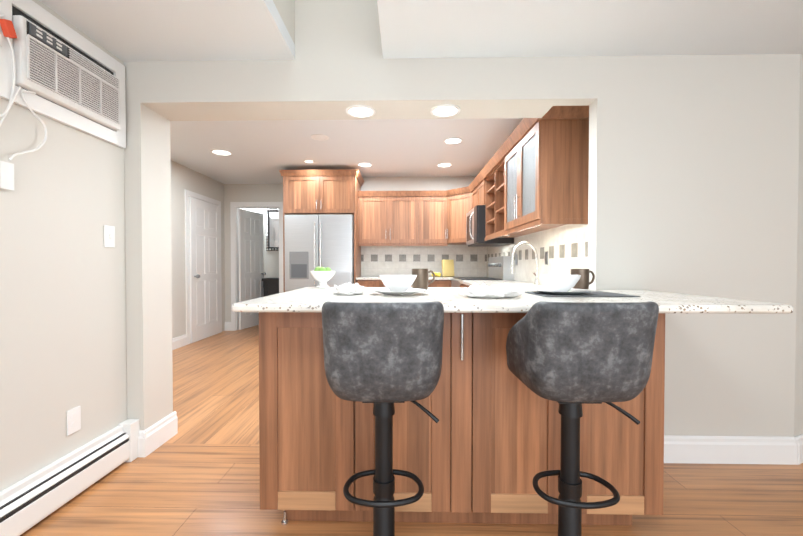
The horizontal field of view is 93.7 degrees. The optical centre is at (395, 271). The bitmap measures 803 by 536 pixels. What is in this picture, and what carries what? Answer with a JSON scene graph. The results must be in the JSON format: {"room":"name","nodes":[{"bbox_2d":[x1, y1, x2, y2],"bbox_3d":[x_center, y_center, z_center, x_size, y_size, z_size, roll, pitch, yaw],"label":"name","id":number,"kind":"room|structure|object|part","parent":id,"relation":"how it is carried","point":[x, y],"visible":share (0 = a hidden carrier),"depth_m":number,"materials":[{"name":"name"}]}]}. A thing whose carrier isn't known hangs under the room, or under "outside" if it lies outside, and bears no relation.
{"room":"kitchen","nodes":[
{"label":"kitchen","id":0,"kind":"room"},
{"bbox_2d":[0,0,126,491],"bbox_3d":[-1.679,-0.387,-0.116,0.200,2.950,5.030,0,1,1],"label":"wall","id":1,"kind":"structure","parent":0,"point":[63,347],"depth_m":1.71,"materials":[{"name":"grey paint"}]},
{"bbox_2d":[0,0,125,190],"bbox_3d":[-1.507,-0.731,1.746,0.062,0.810,0.720,0,1,1],"label":"air conditioning unit","id":2,"kind":"object","parent":1,"relation":"attached to","point":[54,67],"visible":1,"depth_m":1.66,"materials":[{"name":"white plastic"}]},
{"bbox_3d":[-1.506,-0.712,1.507,0.029,0.555,0.242,0,1,1],"label":"cord","id":3,"kind":"part","parent":2,"relation":"part of","materials":[{"name":"white plastic"}]},
{"bbox_2d":[67,406,80,435],"bbox_3d":[-1.534,0.712,1.794,0.008,0.116,0.072,0,1,1],"label":"outlet","id":4,"kind":"object","parent":1,"relation":"attached to","point":[73,420],"visible":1,"depth_m":1.79,"materials":[{"name":"white plastic"}]},
{"bbox_2d":[104,225,114,247],"bbox_3d":[-1.526,-0.185,2.010,0.014,0.116,0.072,0,1,1],"label":"light switch","id":5,"kind":"object","parent":1,"relation":"attached to","point":[109,236],"visible":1,"depth_m":2.01,"materials":[{"name":"white plastic"}]},
{"bbox_2d":[171,160,224,337],"bbox_3d":[-2.959,-0.458,4.412,0.150,2.950,3.970,0,1,1],"label":"wall","id":6,"kind":"structure","parent":0,"point":[183,178],"depth_m":5.04,"materials":[{"name":"grey paint"}]},
{"bbox_2d":[185,189,221,344],"bbox_3d":[-2.848,-0.058,5.611,0.016,2.115,0.980,0,1,1],"label":"door frame","id":7,"kind":"structure","parent":6,"relation":"attached to","point":[188,193],"depth_m":5.17,"materials":[{"name":"white wood"}]},
{"bbox_2d":[189,197,220,342],"bbox_3d":[-2.797,-0.019,5.611,0.115,2.025,0.820,0,1,1],"label":"closet door","id":8,"kind":"structure","parent":6,"relation":"in","point":[204,261],"depth_m":5.54,"materials":[{"name":"white wood"}]},
{"bbox_2d":[224,184,282,321],"bbox_3d":[-2.263,-0.487,6.307,1.160,2.950,0.150,0,1,1],"label":"wall","id":9,"kind":"structure","parent":0,"point":[253,192],"depth_m":6.23,"materials":[{"name":"grey paint"}]},
{"bbox_2d":[238,209,265,329],"bbox_3d":[-2.510,-0.035,6.635,0.232,2.025,0.693,0,1,1],"label":"door","id":10,"kind":"structure","parent":9,"relation":"in","point":[252,273],"depth_m":6.57,"materials":[{"name":"white wood"}]},
{"bbox_2d":[230,202,283,330],"bbox_3d":[-2.293,-0.077,6.305,0.880,2.130,0.168,0,1,1],"label":"door frame","id":11,"kind":"structure","parent":9,"relation":"attached to","point":[235,207],"depth_m":6.23,"materials":[{"name":"white wood"}]},
{"bbox_2d":[244,208,278,277],"bbox_3d":[-2.924,-0.502,7.221,3.400,2.950,0.150,0,1,1],"label":"wall","id":12,"kind":"structure","parent":0,"point":[271,264],"depth_m":7.14,"materials":[{"name":"grey paint"}]},
{"bbox_2d":[266,209,278,249],"bbox_3d":[-2.186,-0.784,7.103,0.532,0.791,0.038,0,1,1],"label":"mirror","id":13,"kind":"object","parent":12,"relation":"attached to","point":[274,227],"visible":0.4,"depth_m":7.10,"materials":[{"name":"clear glass"}]},
{"bbox_2d":[266,208,278,250],"bbox_3d":[-2.186,-0.785,7.115,0.540,0.800,0.017,0,1,1],"label":"frame","id":14,"kind":"object","parent":12,"relation":"attached to","point":[268,236],"visible":0.14,"depth_m":7.11,"materials":[{"name":"black plastic"}]},
{"bbox_2d":[273,0,294,43],"bbox_3d":[-0.333,-1.565,1.353,0.590,0.640,1.460,0,1,1],"label":"wall","id":15,"kind":"structure","parent":0,"point":[286,9],"depth_m":1.98,"materials":[{"name":"grey paint"}]},
{"bbox_2d":[170,118,522,183],"bbox_3d":[-0.761,-1.450,4.260,4.550,0.080,4.150,0,1,1],"label":"ceiling","id":16,"kind":"structure","parent":0,"point":[264,151],"depth_m":4.26,"materials":[{"name":"white paint"}]},
{"bbox_2d":[211,149,231,155],"bbox_3d":[-2.072,-1.409,4.473,0.236,0.007,0.236,0,1,1],"label":"recessed light","id":17,"kind":"object","parent":16,"relation":"in","point":[220,152],"visible":0.96,"depth_m":4.47,"materials":[{"name":"white"}]},
{"bbox_2d":[311,134,328,140],"bbox_3d":[-0.800,-1.401,3.946,0.186,0.007,0.186,0,1,1],"label":"recessed light","id":18,"kind":"object","parent":16,"relation":"in","point":[320,137],"visible":1,"depth_m":3.95,"materials":[{"name":"white"}]},
{"bbox_2d":[357,162,372,166],"bbox_3d":[-0.415,-1.418,5.018,0.206,0.007,0.206,0,1,1],"label":"recessed light","id":19,"kind":"object","parent":16,"relation":"in","point":[363,164],"visible":0.96,"depth_m":5.00,"materials":[{"name":"white"}]},
{"bbox_2d":[437,163,451,166],"bbox_3d":[0.651,-1.418,5.035,0.206,0.007,0.206,0,1,1],"label":"recessed light","id":20,"kind":"object","parent":16,"relation":"in","point":[444,165],"visible":1,"depth_m":5.04,"materials":[{"name":"white"}]},
{"bbox_2d":[444,137,462,143],"bbox_3d":[0.615,-1.403,4.056,0.206,0.007,0.206,0,1,1],"label":"recessed light","id":21,"kind":"object","parent":16,"relation":"in","point":[454,140],"visible":1,"depth_m":4.04,"materials":[{"name":"white"}]},
{"bbox_2d":[20,325,802,535],"bbox_3d":[-0.553,1.081,2.319,8.650,0.060,9.900,0,1,1],"label":"floor","id":22,"kind":"structure","parent":0,"point":[172,489],"depth_m":1.79,"materials":[{"name":"brown wood"}]},
{"bbox_2d":[0,419,139,535],"bbox_3d":[-1.543,0.984,-0.183,0.072,0.212,4.658,0,1,1],"label":"baseboard heater","id":23,"kind":"object","parent":22,"relation":"on","point":[30,501],"visible":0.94,"depth_m":1.69,"materials":[{"name":"white metal"}]},
{"bbox_2d":[262,278,278,296],"bbox_3d":[-1.950,0.553,6.960,0.940,0.850,0.355,0,1,1],"label":"media console","id":24,"kind":"object","parent":22,"relation":"on","point":[270,286],"visible":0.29,"depth_m":6.81},
{"bbox_2d":[259,315,374,524],"bbox_3d":[-0.313,0.597,1.816,0.462,0.923,0.620,0,1,1],"label":"base cabinet","id":25,"kind":"object","parent":22,"relation":"on","point":[312,440],"depth_m":1.51,"materials":[{"name":"brown wood"}]},
{"bbox_2d":[232,287,793,314],"bbox_3d":[0.396,0.121,1.789,1.932,0.028,1.030,0,1,1],"label":"countertop","id":26,"kind":"structure","parent":25,"relation":"on","point":[307,300],"depth_m":1.44,"materials":[{"name":"white stone"}]},
{"bbox_2d":[310,266,335,287],"bbox_3d":[-0.430,0.036,2.210,0.152,0.127,0.152,0,1,1],"label":"footed bowl","id":27,"kind":"object","parent":26,"relation":"on","point":[322,276],"visible":1,"depth_m":2.17,"materials":[{"name":"ceramic"}]},
{"bbox_2d":[331,282,366,294],"bbox_3d":[-0.219,0.078,1.747,0.171,0.056,0.155,0,1,1],"label":"towel","id":28,"kind":"object","parent":26,"relation":"on","point":[348,288],"visible":1,"depth_m":1.70,"materials":[{"name":"fabric"}]},
{"bbox_2d":[370,275,425,294],"bbox_3d":[0.010,0.061,1.741,0.260,0.084,0.260,0,1,1],"label":"place setting","id":29,"kind":"object","parent":26,"relation":"on","point":[398,284],"visible":1,"depth_m":1.68,"materials":[{"name":"ceramic"}]},
{"bbox_3d":[0.010,0.094,1.742,0.260,0.018,0.260,0,1,1],"label":"plate","id":30,"kind":"part","parent":29,"relation":"part of","materials":[{"name":"ceramic"}]},
{"bbox_2d":[379,275,416,291],"bbox_3d":[0.010,0.057,1.741,0.176,0.076,0.176,0,1,1],"label":"bowl","id":31,"kind":"object","parent":29,"relation":"on","point":[394,283],"depth_m":1.69,"materials":[{"name":"ceramic"}]},
{"bbox_2d":[412,269,434,289],"bbox_3d":[0.153,0.044,2.073,0.134,0.115,0.092,0,1,-14],"label":"mug","id":32,"kind":"object","parent":26,"relation":"on","point":[421,281],"visible":0.79,"depth_m":2.03,"materials":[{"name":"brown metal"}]},
{"bbox_2d":[457,283,524,297],"bbox_3d":[0.403,0.078,1.593,0.290,0.061,0.195,0,1,-10],"label":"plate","id":33,"kind":"object","parent":26,"relation":"on","point":[483,290],"visible":1,"depth_m":1.54,"materials":[{"name":"ceramic"}]},
{"bbox_2d":[523,275,639,296],"bbox_3d":[0.831,0.062,1.736,0.400,0.088,0.300,0,1,-1],"label":"place setting","id":34,"kind":"object","parent":26,"relation":"on","point":[560,285],"visible":1,"depth_m":1.68,"materials":[{"name":"ceramic"}]},
{"bbox_2d":[540,275,580,290],"bbox_3d":[0.760,0.057,1.745,0.176,0.076,0.176,0,1,-1],"label":"bowl","id":35,"kind":"object","parent":34,"relation":"on","point":[553,282],"depth_m":1.69,"materials":[{"name":"ceramic"}]},
{"bbox_3d":[0.760,0.094,1.746,0.260,0.018,0.260,0,1,-1],"label":"plate","id":36,"kind":"part","parent":34,"relation":"part of","materials":[{"name":"ceramic"}]},
{"bbox_2d":[570,269,594,288],"bbox_3d":[1.007,0.044,2.023,0.134,0.115,0.092,0,1,-9],"label":"mug","id":37,"kind":"object","parent":26,"relation":"on","point":[583,282],"visible":0.81,"depth_m":1.98,"materials":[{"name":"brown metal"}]},
{"bbox_2d":[284,214,353,291],"bbox_3d":[-1.033,0.110,5.361,0.920,1.745,0.748,0,1,1],"label":"fridge","id":38,"kind":"object","parent":22,"relation":"on","point":[312,242],"visible":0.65,"depth_m":5.04,"materials":[{"name":"silver metal"}]},
{"bbox_2d":[355,281,385,286],"bbox_3d":[-0.277,0.559,5.442,0.488,0.884,0.620,0,1,1],"label":"base cabinet","id":39,"kind":"object","parent":22,"relation":"on","point":[362,283],"depth_m":5.13,"materials":[{"name":"brown wood"}]},
{"bbox_2d":[355,277,498,280],"bbox_3d":[0.418,0.101,5.407,1.909,0.031,0.645,0,1,1],"label":"countertop","id":40,"kind":"structure","parent":39,"relation":"on","point":[356,278],"depth_m":5.11,"materials":[{"name":"white stone"}]},
{"bbox_2d":[442,260,454,276],"bbox_3d":[0.754,-0.042,5.459,0.180,0.252,0.077,0,1,-19],"label":"bag","id":41,"kind":"object","parent":40,"relation":"on","point":[447,268],"visible":1,"depth_m":5.43,"materials":[{"name":"yellow paper"}]},
{"bbox_2d":[322,301,443,535],"bbox_3d":[-0.039,0.575,1.213,0.390,0.986,0.400,0,1,-1],"label":"stool","id":42,"kind":"object","parent":22,"relation":"on","point":[383,357],"visible":1,"depth_m":1.04,"materials":[{"name":"black metal"}]},
{"bbox_3d":[-0.039,0.230,1.198,0.363,0.304,0.389,0,1,-1],"label":"seat","id":43,"kind":"part","parent":42,"relation":"part of","materials":[{"name":"leather"}]},
{"bbox_2d":[393,315,479,522],"bbox_3d":[0.044,0.597,1.809,0.560,0.923,0.620,0,1,1],"label":"base cabinet","id":44,"kind":"object","parent":22,"relation":"on","point":[444,455],"depth_m":1.50,"materials":[{"name":"brown wood"}]},
{"bbox_2d":[428,281,446,286],"bbox_3d":[0.519,0.559,5.425,0.478,0.884,0.620,0,1,1],"label":"base cabinet","id":45,"kind":"object","parent":22,"relation":"on","point":[436,283],"depth_m":5.12,"materials":[{"name":"brown wood"}]},
{"bbox_2d":[447,281,451,286],"bbox_3d":[1.037,0.560,5.396,0.674,0.884,0.646,0,1,1],"label":"base cabinet","id":46,"kind":"object","parent":22,"relation":"on","point":[449,283],"depth_m":5.11,"materials":[{"name":"brown wood"}]},
{"bbox_2d":[452,256,513,286],"bbox_3d":[1.048,0.408,4.691,0.618,1.170,0.750,0,1,1],"label":"range","id":47,"kind":"object","parent":22,"relation":"on","point":[498,268],"visible":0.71,"depth_m":4.47,"materials":[{"name":"silver metal"}]},
{"bbox_2d":[453,277,501,279],"bbox_3d":[0.993,0.093,4.687,0.469,0.009,0.710,0,1,1],"label":"cooktop","id":48,"kind":"object","parent":47,"relation":"in","point":[454,278],"depth_m":4.59,"materials":[{"name":"black glass"}]},
{"bbox_2d":[480,315,591,524],"bbox_3d":[0.485,0.597,1.799,0.555,0.923,0.620,0,1,1],"label":"base cabinet","id":49,"kind":"object","parent":22,"relation":"on","point":[486,448],"depth_m":1.50,"materials":[{"name":"brown wood"}]},
{"bbox_3d":[0.260,0.258,1.490,0.013,0.180,0.038,0,1,1],"label":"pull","id":50,"kind":"part","parent":49,"relation":"part of","materials":[{"name":"silver metal"}]},
{"bbox_3d":[0.258,0.597,1.794,1.606,0.923,0.600,0,1,1],"label":"frame","id":51,"kind":"part","parent":49,"relation":"part of","materials":[{"name":"brown wood"}]},
{"bbox_2d":[506,301,658,535],"bbox_3d":[0.561,0.575,1.208,0.390,0.986,0.400,0,1,0],"label":"stool","id":52,"kind":"object","parent":22,"relation":"on","point":[570,358],"visible":1,"depth_m":1.04,"materials":[{"name":"black metal"}]},
{"bbox_3d":[0.561,0.230,1.193,0.363,0.304,0.389,0,1,0],"label":"seat","id":53,"kind":"part","parent":52,"relation":"part of","materials":[{"name":"leather"}]},
{"bbox_2d":[592,315,664,524],"bbox_3d":[0.835,0.597,1.792,0.453,0.923,0.620,0,1,1],"label":"base cabinet","id":54,"kind":"object","parent":22,"relation":"on","point":[628,455],"depth_m":1.49,"materials":[{"name":"brown wood"}]},
{"bbox_2d":[39,0,802,61],"bbox_3d":[0.967,-1.178,-0.319,5.500,0.080,4.760,0,1,1],"label":"ceiling","id":55,"kind":"structure","parent":0,"point":[168,30],"depth_m":1.82,"materials":[{"name":"white paint"}]},
{"bbox_2d":[361,176,486,276],"bbox_3d":[-0.013,-0.479,5.809,3.120,2.950,0.150,0,1,1],"label":"wall","id":56,"kind":"structure","parent":0,"point":[407,183],"depth_m":5.71,"materials":[{"name":"grey paint"}]},
{"bbox_2d":[283,169,358,220],"bbox_3d":[-1.032,-1.075,5.413,0.940,0.575,0.660,0,1,1],"label":"upper cabinet","id":57,"kind":"object","parent":56,"relation":"attached to","point":[326,191],"depth_m":5.09,"materials":[{"name":"brown wood"}]},
{"bbox_2d":[355,189,414,244],"bbox_3d":[-0.080,-0.770,5.552,0.918,0.741,0.350,0,1,1],"label":"upper cabinet","id":58,"kind":"object","parent":56,"relation":"attached to","point":[385,217],"depth_m":5.38,"materials":[{"name":"brown wood"}]},
{"bbox_2d":[361,245,486,275],"bbox_3d":[0.424,-0.167,5.726,1.919,0.492,0.008,0,1,1],"label":"backsplash","id":59,"kind":"structure","parent":56,"relation":"attached to","point":[399,260],"depth_m":5.72,"materials":[{"name":"tile"}]},
{"bbox_2d":[415,191,442,244],"bbox_3d":[0.521,-0.770,5.521,0.516,0.741,0.387,0,1,1],"label":"upper cabinet","id":60,"kind":"object","parent":56,"relation":"attached to","point":[428,204],"depth_m":5.37,"materials":[{"name":"brown wood"}]},
{"bbox_2d":[443,185,498,244],"bbox_3d":[1.027,-0.768,5.369,0.694,0.741,0.670,0,1,1],"label":"upper cabinet","id":61,"kind":"object","parent":56,"relation":"attached to","point":[492,219],"depth_m":5.12,"materials":[{"name":"brown wood"}]},
{"bbox_2d":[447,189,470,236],"bbox_3d":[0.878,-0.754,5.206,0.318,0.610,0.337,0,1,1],"label":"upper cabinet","id":62,"kind":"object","parent":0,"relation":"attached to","point":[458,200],"depth_m":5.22,"materials":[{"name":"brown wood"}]},
{"bbox_2d":[123,0,799,436],"bbox_3d":[-0.444,-0.423,2.238,5.270,2.950,0.270,0,1,1],"label":"wall","id":63,"kind":"structure","parent":0,"point":[693,174],"depth_m":2.07,"materials":[{"name":"grey paint"}]},
{"bbox_2d":[346,105,375,117],"bbox_3d":[-0.209,-0.944,2.230,0.176,0.007,0.176,0,1,1],"label":"recessed light","id":64,"kind":"object","parent":63,"relation":"in","point":[361,111],"visible":1,"depth_m":2.23,"materials":[{"name":"white"}]},
{"bbox_2d":[430,104,459,116],"bbox_3d":[0.291,-0.944,2.220,0.176,0.007,0.176,0,1,1],"label":"recessed light","id":65,"kind":"object","parent":63,"relation":"in","point":[446,110],"visible":1,"depth_m":2.21,"materials":[{"name":"white"}]},
{"bbox_2d":[138,322,802,464],"bbox_3d":[-0.434,0.942,4.609,8.491,0.146,5.009,0,1,1],"label":"baseboard","id":66,"kind":"structure","parent":63,"relation":"attached to","point":[720,449],"depth_m":2.06,"materials":[{"name":"white wood"}]},
{"bbox_2d":[471,181,474,209],"bbox_3d":[1.187,-0.949,4.826,0.350,0.361,0.430,0,1,1],"label":"upper cabinet","id":67,"kind":"object","parent":0,"relation":"attached to","point":[473,182],"depth_m":4.93,"materials":[{"name":"brown wood"}]},
{"bbox_2d":[475,169,502,212],"bbox_3d":[1.180,-0.944,4.496,0.350,0.361,0.430,0,1,1],"label":"upper cabinet","id":68,"kind":"object","parent":0,"relation":"attached to","point":[489,183],"depth_m":4.21,"materials":[{"name":"brown wood"}]},
{"bbox_2d":[466,205,513,246],"bbox_3d":[1.118,-0.540,4.651,0.476,0.438,0.716,0,1,1],"label":"microwave","id":69,"kind":"object","parent":68,"relation":"attached to","point":[475,225],"visible":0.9,"depth_m":4.30,"materials":[{"name":"black plastic"}]},
{"bbox_3d":[0.904,-0.544,4.494,0.054,0.329,0.016,0,1,1],"label":"handle","id":70,"kind":"part","parent":69,"relation":"part of","materials":[{"name":"silver metal"}]},
{"bbox_2d":[463,281,546,286],"bbox_3d":[1.013,0.135,3.242,0.630,0.031,2.118,0,1,1],"label":"countertop","id":71,"kind":"structure","parent":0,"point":[509,283],"depth_m":3.50,"materials":[{"name":"white stone"}]},
{"bbox_2d":[510,241,539,284],"bbox_3d":[1.099,-0.067,3.231,0.274,0.371,0.177,0,1,1],"label":"faucet","id":72,"kind":"object","parent":71,"relation":"on","point":[536,282],"depth_m":3.22,"materials":[{"name":"silver metal"}]},
{"bbox_2d":[503,117,588,228],"bbox_3d":[1.148,-0.702,2.980,0.351,0.645,0.889,0,1,1],"label":"upper cabinet","id":73,"kind":"object","parent":0,"relation":"attached to","point":[532,176],"depth_m":2.54,"materials":[{"name":"brown wood"}]},
{"bbox_3d":[0.985,-0.693,2.974,0.009,0.549,0.754,0,1,1],"label":"glass","id":74,"kind":"part","parent":73,"relation":"part of","materials":[{"name":"clear glass"}]},
{"bbox_2d":[794,54,802,436],"bbox_3d":[2.939,-0.427,2.457,1.700,2.950,0.200,0,1,-22],"label":"wall","id":75,"kind":"structure","parent":0,"point":[798,421],"depth_m":2.07,"materials":[{"name":"grey paint"}]},
{"bbox_3d":[1.429,-0.451,4.004,0.160,2.950,3.700,0,1,1],"label":"wall","id":76,"kind":"structure","parent":0,"visible":0},
{"bbox_2d":[487,224,587,283],"bbox_3d":[1.343,-0.139,3.933,0.008,0.492,3.536,0,1,1],"label":"backsplash","id":77,"kind":"structure","parent":76,"relation":"attached to","point":[565,247],"depth_m":3.23,"materials":[{"name":"tile"}]},
{"bbox_2d":[515,254,517,264],"bbox_3d":[1.341,-0.129,4.191,0.005,0.114,0.070,0,1,1],"label":"outlet","id":78,"kind":"object","parent":77,"relation":"attached to","point":[516,259],"visible":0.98,"depth_m":4.18,"materials":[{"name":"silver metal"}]},
{"bbox_2d":[545,251,547,264],"bbox_3d":[1.322,-0.115,3.311,0.005,0.114,0.070,0,1,1],"label":"outlet","id":79,"kind":"object","parent":77,"relation":"attached to","point":[546,258],"visible":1,"depth_m":3.30,"materials":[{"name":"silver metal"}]}
]}

